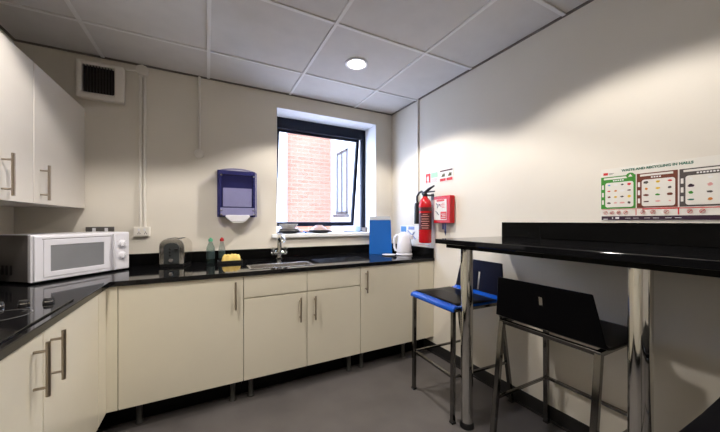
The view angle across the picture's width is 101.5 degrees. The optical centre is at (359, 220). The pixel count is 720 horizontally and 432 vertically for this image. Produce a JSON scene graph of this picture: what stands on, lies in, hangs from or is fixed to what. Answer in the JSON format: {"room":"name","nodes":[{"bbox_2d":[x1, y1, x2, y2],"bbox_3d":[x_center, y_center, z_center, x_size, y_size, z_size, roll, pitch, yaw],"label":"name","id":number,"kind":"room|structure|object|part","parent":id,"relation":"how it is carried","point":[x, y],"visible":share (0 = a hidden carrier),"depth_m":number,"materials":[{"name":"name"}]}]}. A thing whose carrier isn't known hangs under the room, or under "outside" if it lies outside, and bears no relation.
{"room":"office kitchen","nodes":[
{"label":"office kitchen","id":0,"kind":"room"},
{"bbox_2d":[0,29,13,234],"bbox_3d":[-1.358,-0.043,-0.098,0.300,2.436,4.880,0,0,-27],"label":"wall","id":1,"kind":"structure","parent":0,"point":[6,213],"depth_m":1.82,"materials":[{"name":"beige paint"}]},
{"bbox_2d":[0,32,32,202],"bbox_3d":[-1.665,-0.433,1.236,0.386,0.693,0.306,0,0,-27],"label":"upper cabinet","id":2,"kind":"object","parent":1,"relation":"attached to","point":[16,68],"visible":1,"depth_m":1.31,"materials":[{"name":"beige laminate"}]},
{"bbox_3d":[-1.466,-0.196,1.226,0.042,0.179,0.013,0,0,-27],"label":"handle","id":3,"kind":"part","parent":2,"relation":"part of","materials":[{"name":"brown metal"}]},
{"bbox_2d":[0,62,84,207],"bbox_3d":[-1.893,-0.433,1.675,0.386,0.693,0.676,0,0,-27],"label":"upper cabinet","id":4,"kind":"object","parent":1,"relation":"attached to","point":[58,119],"visible":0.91,"depth_m":1.66,"materials":[{"name":"beige laminate"}]},
{"bbox_3d":[-1.612,-0.196,1.508,0.042,0.179,0.013,0,0,-27],"label":"handle","id":5,"kind":"part","parent":4,"relation":"part of","materials":[{"name":"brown metal"}]},
{"bbox_3d":[-1.766,-0.433,1.741,0.018,0.693,0.673,0,0,-27],"label":"door","id":6,"kind":"part","parent":4,"relation":"part of","materials":[{"name":"beige laminate"}]},
{"bbox_2d":[14,41,391,253],"bbox_3d":[-1.002,-0.043,2.680,2.897,2.436,0.280,0,0,-27],"label":"wall","id":7,"kind":"structure","parent":0,"point":[239,123],"depth_m":2.32,"materials":[{"name":"beige paint"}]},
{"bbox_2d":[86,227,113,231],"bbox_3d":[-1.837,0.081,2.079,0.156,0.079,0.013,0,0,-27],"label":"wall socket","id":8,"kind":"object","parent":7,"relation":"attached to","point":[88,229],"visible":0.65,"depth_m":2.08,"materials":[{"name":"grey"}]},
{"bbox_2d":[76,58,124,104],"bbox_3d":[-1.818,-0.973,2.066,0.262,0.260,0.054,0,0,-27],"label":"vent","id":9,"kind":"object","parent":7,"relation":"attached to","point":[95,81],"visible":1,"depth_m":2.06,"materials":[{"name":"white plastic"}]},
{"bbox_2d":[83,64,111,94],"bbox_3d":[-1.822,-0.983,2.057,0.168,0.193,0.018,0,0,-27],"label":"grille","id":10,"kind":"object","parent":9,"relation":"attached to","point":[97,78],"depth_m":2.06,"materials":[{"name":"grey metal"}]},
{"bbox_3d":[-1.837,-0.983,2.080,0.182,0.200,0.010,0,0,-27],"label":"panel","id":11,"kind":"part","parent":9,"relation":"part of","materials":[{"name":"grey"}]},
{"bbox_2d":[125,64,148,226],"bbox_3d":[-1.642,-0.555,2.168,0.141,1.199,0.038,0,0,-27],"label":"cable conduit","id":12,"kind":"object","parent":7,"relation":"attached to","point":[142,70],"visible":0.99,"depth_m":2.19,"materials":[{"name":"beige plastic"}]},
{"bbox_2d":[133,227,150,236],"bbox_3d":[-1.617,0.079,2.181,0.100,0.072,0.036,0,0,-27],"label":"wall socket","id":13,"kind":"object","parent":7,"relation":"attached to","point":[137,231],"visible":1,"depth_m":2.17,"materials":[{"name":"beige plastic"}]},
{"bbox_2d":[194,76,203,157],"bbox_3d":[-1.286,-0.830,2.351,0.072,0.657,0.042,0,0,-27],"label":"cable conduit","id":14,"kind":"object","parent":7,"relation":"attached to","point":[198,153],"visible":1,"depth_m":2.35,"materials":[{"name":"beige plastic"}]},
{"bbox_2d":[217,170,254,222],"bbox_3d":[-1.021,-0.208,2.445,0.302,0.446,0.118,0,0,-27],"label":"paper towel dispenser","id":15,"kind":"object","parent":7,"relation":"attached to","point":[235,189],"visible":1,"depth_m":2.42,"materials":[{"name":"blue plastic"}]},
{"bbox_3d":[-0.998,-0.076,2.402,0.258,0.063,0.007,0,0,-27],"label":"panel","id":16,"kind":"part","parent":15,"relation":"part of","materials":[{"name":"plastic"}]},
{"bbox_2d":[271,107,375,237],"bbox_3d":[-0.397,-0.439,3.079,1.116,1.179,0.500,0,0,-27],"label":"window","id":17,"kind":"structure","parent":7,"relation":"in","point":[290,121],"depth_m":3.17,"materials":[{"name":"black"}]},
{"bbox_2d":[277,231,299,233],"bbox_3d":[-0.678,0.107,2.820,0.224,0.023,0.224,0,0,-27],"label":"plate","id":18,"kind":"object","parent":17,"relation":"on","point":[283,232],"visible":0.9,"depth_m":2.74,"materials":[{"name":"grey ceramic"}]},
{"bbox_3d":[-0.462,-0.449,3.220,0.937,1.014,0.189,0,0,-27],"label":"opening sash","id":19,"kind":"part","parent":17,"relation":"part of","materials":[{"name":"black"}]},
{"bbox_2d":[309,230,329,232],"bbox_3d":[-0.403,0.108,2.952,0.236,0.021,0.236,0,0,-27],"label":"plate","id":20,"kind":"object","parent":17,"relation":"on","point":[329,230],"visible":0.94,"depth_m":2.87,"materials":[{"name":"grey ceramic"}]},
{"bbox_3d":[-0.405,0.096,2.951,0.224,0.023,0.224,0,0,-27],"label":"plate","id":21,"kind":"object","parent":20,"relation":"on","visible":0},
{"bbox_2d":[311,225,326,229],"bbox_3d":[-0.412,0.068,2.948,0.166,0.052,0.166,0,0,-27],"label":"bowl","id":22,"kind":"object","parent":21,"relation":"on","point":[316,227],"visible":0.91,"depth_m":2.90,"materials":[{"name":"beige ceramic"}]},
{"bbox_3d":[-0.343,0.135,2.975,1.116,0.032,0.265,0,0,-27],"label":"sill","id":23,"kind":"part","parent":17,"relation":"part of","materials":[{"name":"white"}]},
{"bbox_2d":[0,0,587,113],"bbox_3d":[0.055,-1.209,0.649,2.897,0.104,4.300,0,0,-27],"label":"ceiling","id":24,"kind":"structure","parent":0,"point":[410,48],"depth_m":1.86,"materials":[{"name":"tile"}]},
{"bbox_2d":[345,57,367,69],"bbox_3d":[-0.026,-1.155,2.173,0.168,0.019,0.168,0,0,-27],"label":"recessed light","id":25,"kind":"object","parent":24,"relation":"in","point":[355,63],"visible":1,"depth_m":2.15,"materials":[{"name":"white plastic"}]},
{"bbox_2d":[277,132,359,231],"bbox_3d":[-1.768,0.375,4.265,4.800,7.600,3.400,0,0,-27],"label":"neighbouring building","id":26,"kind":"structure","parent":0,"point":[315,174],"depth_m":6.13,"materials":[{"name":"red brick"}]},
{"bbox_3d":[-0.397,-0.105,6.050,0.080,0.060,0.660,0,0,-27],"label":"stone sill","id":27,"kind":"part","parent":26,"relation":"part of","materials":[{"name":"grey stone"}]},
{"bbox_3d":[-0.367,-0.795,6.066,0.009,1.200,0.440,0,0,-27],"label":"pane","id":28,"kind":"part","parent":26,"relation":"part of","materials":[{"name":"grey glass"}]},
{"bbox_2d":[96,350,565,431],"bbox_3d":[0.067,1.225,0.627,3.497,0.100,4.850,0,0,-27],"label":"floor","id":29,"kind":"structure","parent":0,"point":[378,396],"depth_m":1.82,"materials":[{"name":"plastic"}]},
{"bbox_2d":[0,295,97,431],"bbox_3d":[-1.282,0.765,0.851,0.610,0.820,1.111,0,0,-27],"label":"base cabinet","id":30,"kind":"object","parent":29,"relation":"on","point":[49,383],"visible":0.84,"depth_m":1.04,"materials":[{"name":"beige laminate"}]},
{"bbox_3d":[-0.926,0.693,0.721,0.018,0.676,0.551,0,0,-27],"label":"door","id":31,"kind":"part","parent":30,"relation":"part of","materials":[{"name":"beige laminate"}]},
{"bbox_3d":[-1.000,0.469,0.925,0.042,0.172,0.013,0,0,-27],"label":"handle","id":32,"kind":"part","parent":30,"relation":"part of","materials":[{"name":"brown metal"}]},
{"bbox_3d":[-1.053,0.469,1.026,0.042,0.172,0.013,0,0,-27],"label":"handle","id":33,"kind":"part","parent":30,"relation":"part of","materials":[{"name":"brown metal"}]},
{"bbox_3d":[-1.183,0.693,1.215,0.018,0.676,0.554,0,0,-27],"label":"door","id":34,"kind":"part","parent":30,"relation":"part of","materials":[{"name":"beige laminate"}]},
{"bbox_2d":[97,276,242,429],"bbox_3d":[-1.413,0.765,1.803,1.258,0.820,0.697,0,0,-27],"label":"base cabinet","id":35,"kind":"object","parent":29,"relation":"on","point":[169,346],"visible":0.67,"depth_m":1.72,"materials":[{"name":"beige laminate"}]},
{"bbox_3d":[-1.324,0.693,1.537,0.066,0.676,0.140,0,0,-27],"label":"filler panel","id":36,"kind":"part","parent":35,"relation":"part of","materials":[{"name":"beige laminate"}]},
{"bbox_3d":[-1.289,1.103,1.719,0.048,0.144,0.048,0,0,-27],"label":"leg","id":37,"kind":"part","parent":35,"relation":"part of","materials":[{"name":"grey plastic"}]},
{"bbox_3d":[-0.836,1.103,1.932,0.048,0.144,0.048,0,0,-27],"label":"leg","id":38,"kind":"part","parent":35,"relation":"part of","materials":[{"name":"grey plastic"}]},
{"bbox_3d":[-0.785,0.471,1.854,0.013,0.173,0.042,0,0,-27],"label":"handle","id":39,"kind":"part","parent":35,"relation":"part of","materials":[{"name":"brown metal"}]},
{"bbox_2d":[242,267,359,396],"bbox_3d":[-0.496,0.765,2.327,0.848,0.820,0.614,0,0,-27],"label":"base cabinet","id":40,"kind":"object","parent":29,"relation":"on","point":[297,325],"visible":0.9,"depth_m":2.07,"materials":[{"name":"beige laminate"}]},
{"bbox_3d":[-0.737,1.103,1.984,0.048,0.144,0.048,0,0,-27],"label":"leg","id":41,"kind":"part","parent":40,"relation":"part of","materials":[{"name":"grey plastic"}]},
{"bbox_3d":[-0.567,0.426,2.000,0.418,0.142,0.018,0,0,-27],"label":"drawer","id":42,"kind":"part","parent":40,"relation":"part of","materials":[{"name":"beige laminate"}]},
{"bbox_3d":[-0.567,0.768,2.000,0.418,0.526,0.018,0,0,-27],"label":"door","id":43,"kind":"part","parent":40,"relation":"part of","materials":[{"name":"beige laminate"}]},
{"bbox_3d":[-0.414,0.617,2.047,0.013,0.169,0.042,0,0,-27],"label":"handle","id":44,"kind":"part","parent":40,"relation":"part of","materials":[{"name":"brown metal"}]},
{"bbox_3d":[-0.320,0.617,2.096,0.013,0.169,0.042,0,0,-27],"label":"handle","id":45,"kind":"part","parent":40,"relation":"part of","materials":[{"name":"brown metal"}]},
{"bbox_3d":[-0.191,0.426,2.196,0.423,0.142,0.018,0,0,-27],"label":"drawer","id":46,"kind":"part","parent":40,"relation":"part of","materials":[{"name":"beige laminate"}]},
{"bbox_3d":[-0.191,0.768,2.196,0.423,0.526,0.018,0,0,-27],"label":"door","id":47,"kind":"part","parent":40,"relation":"part of","materials":[{"name":"beige laminate"}]},
{"bbox_3d":[-0.089,1.103,2.315,0.048,0.144,0.048,0,0,-27],"label":"leg","id":48,"kind":"part","parent":40,"relation":"part of","materials":[{"name":"grey plastic"}]},
{"bbox_2d":[353,261,432,367],"bbox_3d":[0.208,0.765,2.693,0.735,0.820,0.614,0,0,-27],"label":"base cabinet","id":49,"kind":"object","parent":29,"relation":"on","point":[386,299],"visible":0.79,"depth_m":2.44,"materials":[{"name":"beige laminate"}]},
{"bbox_3d":[0.009,1.103,2.372,0.048,0.144,0.048,0,0,-27],"label":"leg","id":50,"kind":"part","parent":49,"relation":"part of","materials":[{"name":"grey plastic"}]},
{"bbox_3d":[0.054,0.471,2.291,0.013,0.173,0.042,0,0,-27],"label":"handle","id":51,"kind":"part","parent":49,"relation":"part of","materials":[{"name":"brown metal"}]},
{"bbox_3d":[0.254,0.693,2.427,0.569,0.676,0.018,0,0,-27],"label":"door","id":52,"kind":"part","parent":49,"relation":"part of","materials":[{"name":"beige laminate"}]},
{"bbox_3d":[0.372,1.103,2.555,0.048,0.144,0.048,0,0,-27],"label":"leg","id":53,"kind":"part","parent":49,"relation":"part of","materials":[{"name":"grey plastic"}]},
{"bbox_3d":[0.581,0.693,2.598,0.161,0.676,0.018,0,0,-27],"label":"filler panel","id":54,"kind":"part","parent":49,"relation":"part of","materials":[{"name":"beige laminate"}]},
{"bbox_2d":[411,259,514,424],"bbox_3d":[0.680,0.725,1.986,0.522,0.900,0.424,0,0,-24],"label":"bar stool","id":55,"kind":"object","parent":29,"relation":"on","point":[448,298],"visible":0.8,"depth_m":1.92,"materials":[{"name":"blue"}]},
{"bbox_3d":[0.381,0.844,2.061,0.029,0.643,0.023,0,0,-24],"label":"leg","id":56,"kind":"part","parent":55,"relation":"part of","materials":[{"name":"grey metal"}]},
{"bbox_3d":[0.586,0.910,2.155,0.425,0.014,0.014,0,0,-24],"label":"rail","id":57,"kind":"part","parent":55,"relation":"part of","materials":[{"name":"grey metal"}]},
{"bbox_3d":[0.541,0.844,1.710,0.029,0.643,0.023,0,0,-24],"label":"leg","id":58,"kind":"part","parent":55,"relation":"part of","materials":[{"name":"grey metal"}]},
{"bbox_3d":[0.633,0.503,1.964,0.418,0.047,0.424,0,0,-24],"label":"seat","id":59,"kind":"part","parent":55,"relation":"part of","materials":[{"name":"blue"}]},
{"bbox_3d":[0.637,0.522,1.966,0.407,0.020,0.409,0,0,-24],"label":"seat frame","id":60,"kind":"part","parent":55,"relation":"part of","materials":[{"name":"blue"}]},
{"bbox_3d":[0.778,0.844,2.242,0.124,0.646,0.023,0,0,-24],"label":"leg","id":61,"kind":"part","parent":55,"relation":"part of","materials":[{"name":"grey metal"}]},
{"bbox_3d":[0.832,0.383,2.055,0.040,0.216,0.422,0,0,-24],"label":"backrest","id":62,"kind":"part","parent":55,"relation":"part of","materials":[{"name":"blue"}]},
{"bbox_3d":[0.746,0.910,1.804,0.425,0.014,0.014,0,0,-24],"label":"rail","id":63,"kind":"part","parent":55,"relation":"part of","materials":[{"name":"grey metal"}]},
{"bbox_3d":[0.938,0.844,1.891,0.124,0.646,0.023,0,0,-24],"label":"leg","id":64,"kind":"part","parent":55,"relation":"part of","materials":[{"name":"grey metal"}]},
{"bbox_2d":[490,277,626,431],"bbox_3d":[0.979,0.731,1.418,0.503,0.888,0.486,0,0,-27],"label":"bar stool","id":65,"kind":"object","parent":29,"relation":"on","point":[570,314],"visible":0.85,"depth_m":1.32,"materials":[{"name":"black"}]},
{"bbox_3d":[0.708,0.844,1.518,0.107,0.645,0.025,0,0,-27],"label":"leg","id":66,"kind":"part","parent":65,"relation":"part of","materials":[{"name":"grey metal"}]},
{"bbox_3d":[0.886,0.910,1.611,0.425,0.014,0.014,0,0,-27],"label":"rail","id":67,"kind":"part","parent":65,"relation":"part of","materials":[{"name":"grey metal"}]},
{"bbox_3d":[1.086,0.844,1.715,0.031,0.643,0.025,0,0,-27],"label":"leg","id":68,"kind":"part","parent":65,"relation":"part of","materials":[{"name":"grey metal"}]},
{"bbox_3d":[0.823,0.389,1.337,0.040,0.204,0.484,0,0,-27],"label":"backrest","id":69,"kind":"part","parent":65,"relation":"part of","materials":[{"name":"black plastic"}]},
{"bbox_3d":[1.017,0.503,1.438,0.418,0.047,0.486,0,0,-27],"label":"seat","id":70,"kind":"part","parent":65,"relation":"part of","materials":[{"name":"black plastic"}]},
{"bbox_3d":[1.013,0.522,1.436,0.407,0.020,0.451,0,0,-27],"label":"seat frame","id":71,"kind":"part","parent":65,"relation":"part of","materials":[{"name":"grey metal"}]},
{"bbox_3d":[0.905,0.844,1.138,0.107,0.645,0.025,0,0,-27],"label":"leg","id":72,"kind":"part","parent":65,"relation":"part of","materials":[{"name":"grey metal"}]},
{"bbox_2d":[435,222,719,431],"bbox_3d":[1.192,0.592,0.954,0.596,1.166,2.092,0,0,-27],"label":"breakfast bar","id":73,"kind":"object","parent":29,"relation":"on","point":[644,249],"visible":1,"depth_m":1.19,"materials":[{"name":"black"}]},
{"bbox_2d":[679,397,719,431],"bbox_3d":[1.028,0.731,0.587,0.522,0.888,0.444,0,0,-27],"label":"bar stool","id":74,"kind":"object","parent":29,"relation":"on","point":[709,420],"visible":1,"depth_m":0.73,"materials":[{"name":"black"}]},
{"bbox_3d":[-0.773,0.765,-0.127,0.610,0.820,1.086,0,0,-27],"label":"base cabinet","id":75,"kind":"object","parent":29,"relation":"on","visible":0},
{"bbox_2d":[0,243,434,360],"bbox_3d":[-0.240,0.298,1.216,2.895,0.111,3.019,0,0,-27],"label":"countertop","id":76,"kind":"structure","parent":75,"relation":"on","point":[145,268],"depth_m":1.90,"materials":[{"name":"black stone"}]},
{"bbox_2d":[0,297,73,342],"bbox_3d":[-1.276,0.312,0.842,0.513,0.027,0.572,0,0,-27],"label":"cooktop","id":77,"kind":"object","parent":76,"relation":"in","point":[14,318],"visible":1,"depth_m":1.02,"materials":[{"name":"black glass"}]},
{"bbox_3d":[-1.274,0.310,1.115,0.033,0.020,0.033,0,0,-27],"label":"knob","id":78,"kind":"part","parent":77,"relation":"part of","materials":[{"name":"black plastic"}]},
{"bbox_3d":[-1.214,0.310,1.146,0.033,0.020,0.033,0,0,-27],"label":"knob","id":79,"kind":"part","parent":77,"relation":"part of","materials":[{"name":"black plastic"}]},
{"bbox_2d":[0,231,128,283],"bbox_3d":[-1.727,0.199,1.766,0.305,0.253,0.513,0,0,12],"label":"microwave oven","id":80,"kind":"object","parent":76,"relation":"on","point":[34,257],"visible":1,"depth_m":1.61,"materials":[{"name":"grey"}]},
{"bbox_3d":[-1.759,0.195,1.772,0.240,0.242,0.510,0,0,12],"label":"casing","id":81,"kind":"part","parent":80,"relation":"part of","materials":[{"name":"grey metal"}]},
{"bbox_3d":[-1.758,0.073,1.772,0.239,0.002,0.510,0,0,12],"label":"panel","id":82,"kind":"part","parent":80,"relation":"part of","materials":[{"name":"white plastic"}]},
{"bbox_3d":[-1.625,0.197,1.696,0.010,0.234,0.400,0,0,12],"label":"door","id":83,"kind":"part","parent":80,"relation":"part of","materials":[{"name":"white plastic"}]},
{"bbox_3d":[-1.570,0.197,1.879,0.018,0.230,0.051,0,0,-43],"label":"handle","id":84,"kind":"part","parent":80,"relation":"part of","materials":[{"name":"white plastic"}]},
{"bbox_3d":[-1.575,0.197,1.943,0.007,0.234,0.095,0,0,12],"label":"control panel","id":85,"kind":"part","parent":80,"relation":"part of","materials":[{"name":"white plastic"}]},
{"bbox_2d":[159,237,191,266],"bbox_3d":[-1.354,0.225,2.163,0.160,0.201,0.204,0,0,-13],"label":"toaster","id":86,"kind":"object","parent":76,"relation":"on","point":[176,251],"visible":1,"depth_m":2.09,"materials":[{"name":"silver metal"}]},
{"bbox_3d":[-1.335,0.230,2.083,0.098,0.148,0.008,0,0,-14],"label":"panel","id":87,"kind":"part","parent":86,"relation":"part of","materials":[{"name":"grey plastic"}]},
{"bbox_2d":[206,238,214,258],"bbox_3d":[-1.171,0.228,2.305,0.061,0.195,0.061,0,0,-27],"label":"bottle","id":88,"kind":"object","parent":76,"relation":"on","point":[209,254],"visible":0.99,"depth_m":2.29,"materials":[{"name":"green plastic"}]},
{"bbox_2d":[219,237,224,257],"bbox_3d":[-1.100,0.228,2.342,0.048,0.195,0.048,0,0,-27],"label":"bottle","id":89,"kind":"object","parent":76,"relation":"on","point":[221,253],"visible":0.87,"depth_m":2.32,"materials":[{"name":"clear plastic"}]},
{"bbox_2d":[217,259,242,263],"bbox_3d":[-1.012,0.315,2.292,0.176,0.022,0.096,0,0,-27],"label":"sponge caddy","id":90,"kind":"object","parent":76,"relation":"on","point":[241,260],"visible":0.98,"depth_m":2.25,"materials":[{"name":"black plastic"}]},
{"bbox_2d":[222,254,240,260],"bbox_3d":[-1.005,0.287,2.295,0.140,0.065,0.078,0,0,-27],"label":"sponge","id":91,"kind":"object","parent":90,"relation":"on","point":[229,257],"visible":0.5,"depth_m":2.27,"materials":[{"name":"yellow"}]},
{"bbox_2d":[270,234,287,258],"bbox_3d":[-0.671,0.216,2.487,0.146,0.218,0.197,0,0,-27],"label":"mixer tap","id":92,"kind":"object","parent":76,"relation":"on","point":[279,252],"visible":1,"depth_m":2.53,"materials":[{"name":"silver metal"}]},
{"bbox_3d":[-0.666,0.182,2.485,0.044,0.149,0.189,0,0,-27],"label":"spout","id":93,"kind":"part","parent":92,"relation":"part of","materials":[{"name":"silver metal"}]},
{"bbox_2d":[247,261,314,268],"bbox_3d":[-0.582,0.400,2.166,0.456,0.153,0.200,0,0,-27],"label":"sink","id":94,"kind":"object","parent":76,"relation":"in","point":[304,263],"visible":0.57,"depth_m":2.23,"materials":[{"name":"metal"}]},
{"bbox_2d":[369,216,391,253],"bbox_3d":[0.203,0.140,2.920,0.223,0.373,0.094,0,0,2],"label":"chopping board","id":95,"kind":"object","parent":76,"relation":"on","point":[380,242],"visible":0.88,"depth_m":2.92,"materials":[{"name":"blue plastic"}]},
{"bbox_2d":[393,232,412,255],"bbox_3d":[0.424,0.214,2.825,0.160,0.224,0.160,0,0,44],"label":"electric kettle","id":96,"kind":"object","parent":76,"relation":"on","point":[404,246],"visible":1,"depth_m":2.77,"materials":[{"name":"white plastic"}]},
{"bbox_3d":[0.346,0.208,2.825,0.057,0.170,0.022,0,0,0],"label":"handle","id":97,"kind":"part","parent":96,"relation":"part of","materials":[{"name":"white plastic"}]},
{"bbox_2d":[392,0,719,431],"bbox_3d":[1.478,-0.043,1.378,0.300,2.436,4.880,0,0,-27],"label":"wall","id":98,"kind":"structure","parent":0,"point":[529,133],"depth_m":1.61,"materials":[{"name":"beige paint"}]},
{"bbox_2d":[0,0,593,115],"bbox_3d":[0.055,-1.160,0.649,2.897,0.010,4.300,0,0,-27],"label":"trim","id":99,"kind":"structure","parent":98,"relation":"attached to","point":[588,1],"depth_m":2.16,"materials":[{"name":"grey metal"}]},
{"bbox_2d":[400,225,430,247],"bbox_3d":[0.530,0.143,2.868,0.024,0.196,0.470,0,0,-27],"label":"notice sheet","id":100,"kind":"object","parent":98,"relation":"attached to","point":[412,230],"visible":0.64,"depth_m":2.87,"materials":[{"name":"white paper"}]},
{"bbox_2d":[401,226,405,231],"bbox_3d":[0.449,0.083,3.024,0.001,0.055,0.090,0,0,-27],"label":"picture","id":101,"kind":"object","parent":100,"relation":"attached to","point":[403,228],"depth_m":3.02,"materials":[{"name":"blue"}]},
{"bbox_2d":[417,99,418,201],"bbox_3d":[0.553,-0.641,2.808,0.023,1.033,0.023,0,0,-27],"label":"cable conduit","id":102,"kind":"object","parent":98,"relation":"attached to","point":[417,99],"visible":0.88,"depth_m":2.80,"materials":[{"name":"beige plastic"}]},
{"bbox_2d":[414,185,434,242],"bbox_3d":[0.586,-0.056,2.610,0.143,0.498,0.254,0,0,-27],"label":"fire extinguisher","id":103,"kind":"object","parent":98,"relation":"attached to","point":[422,209],"visible":0.99,"depth_m":2.56,"materials":[{"name":"red metal"}]},
{"bbox_3d":[0.595,-0.266,2.559,0.030,0.078,0.156,0,0,-27],"label":"lever handle","id":104,"kind":"part","parent":103,"relation":"part of","materials":[{"name":"black plastic"}]},
{"bbox_2d":[426,171,437,183],"bbox_3d":[0.645,-0.390,2.648,0.004,0.106,0.166,0,0,-27],"label":"sign","id":105,"kind":"object","parent":98,"relation":"attached to","point":[431,177],"visible":1,"depth_m":2.64,"materials":[{"name":"white paper"}]},
{"bbox_3d":[0.660,-0.409,2.616,0.001,0.044,0.084,0,0,-27],"label":"green panel","id":106,"kind":"part","parent":105,"relation":"part of","materials":[{"name":"green plastic"}]},
{"bbox_2d":[434,195,454,234],"bbox_3d":[0.703,-0.045,2.473,0.062,0.331,0.194,0,0,-27],"label":"box","id":107,"kind":"object","parent":98,"relation":"attached to","point":[444,206],"visible":1,"depth_m":2.43,"materials":[{"name":"red plastic"}]},
{"bbox_3d":[0.676,-0.095,2.474,0.002,0.172,0.146,0,0,-27],"label":"label panel","id":108,"kind":"part","parent":107,"relation":"part of","materials":[{"name":"white paper"}]},
{"bbox_2d":[440,167,452,181],"bbox_3d":[0.729,-0.391,2.487,0.004,0.112,0.160,0,0,-27],"label":"sign","id":109,"kind":"object","parent":98,"relation":"attached to","point":[446,174],"visible":1,"depth_m":2.48,"materials":[{"name":"white paper"}]},
{"bbox_2d":[423,338,588,431],"bbox_3d":[1.331,1.131,1.312,0.022,0.088,4.300,0,0,-27],"label":"baseboard","id":110,"kind":"structure","parent":98,"relation":"attached to","point":[558,418],"depth_m":1.85,"materials":[{"name":"black plastic"}]},
{"bbox_2d":[601,155,719,220],"bbox_3d":[1.389,-0.132,1.218,0.005,0.260,0.660,0,0,-27],"label":"poster","id":111,"kind":"object","parent":98,"relation":"attached to","point":[684,189],"visible":1,"depth_m":1.30,"materials":[{"name":"white paper"}]},
{"bbox_3d":[1.269,-0.141,1.448,0.001,0.160,0.137,0,0,-27],"label":"green panel","id":112,"kind":"part","parent":111,"relation":"part of","materials":[{"name":"green paper"}]},
{"bbox_3d":[1.334,-0.141,1.323,0.001,0.160,0.136,0,0,-27],"label":"brown panel","id":113,"kind":"part","parent":111,"relation":"part of","materials":[{"name":"brown"}]},
{"bbox_3d":[1.417,-0.141,1.162,0.001,0.160,0.216,0,0,-27],"label":"grey panel","id":114,"kind":"part","parent":111,"relation":"part of","materials":[{"name":"grey paper"}]},
{"bbox_3d":[-0.675,0.095,2.819,0.216,0.023,0.216,0,0,-27],"label":"plate","id":115,"kind":"object","parent":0,"visible":0},
{"bbox_3d":[-0.680,0.082,2.819,0.212,0.023,0.212,0,0,-27],"label":"plate","id":116,"kind":"object","parent":115,"relation":"on","visible":0},
{"bbox_2d":[279,224,297,228],"bbox_3d":[-0.686,0.054,2.813,0.180,0.053,0.180,0,0,-27],"label":"bowl","id":117,"kind":"object","parent":116,"relation":"on","point":[283,226],"visible":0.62,"depth_m":2.75,"materials":[{"name":"grey ceramic"}]}
]}

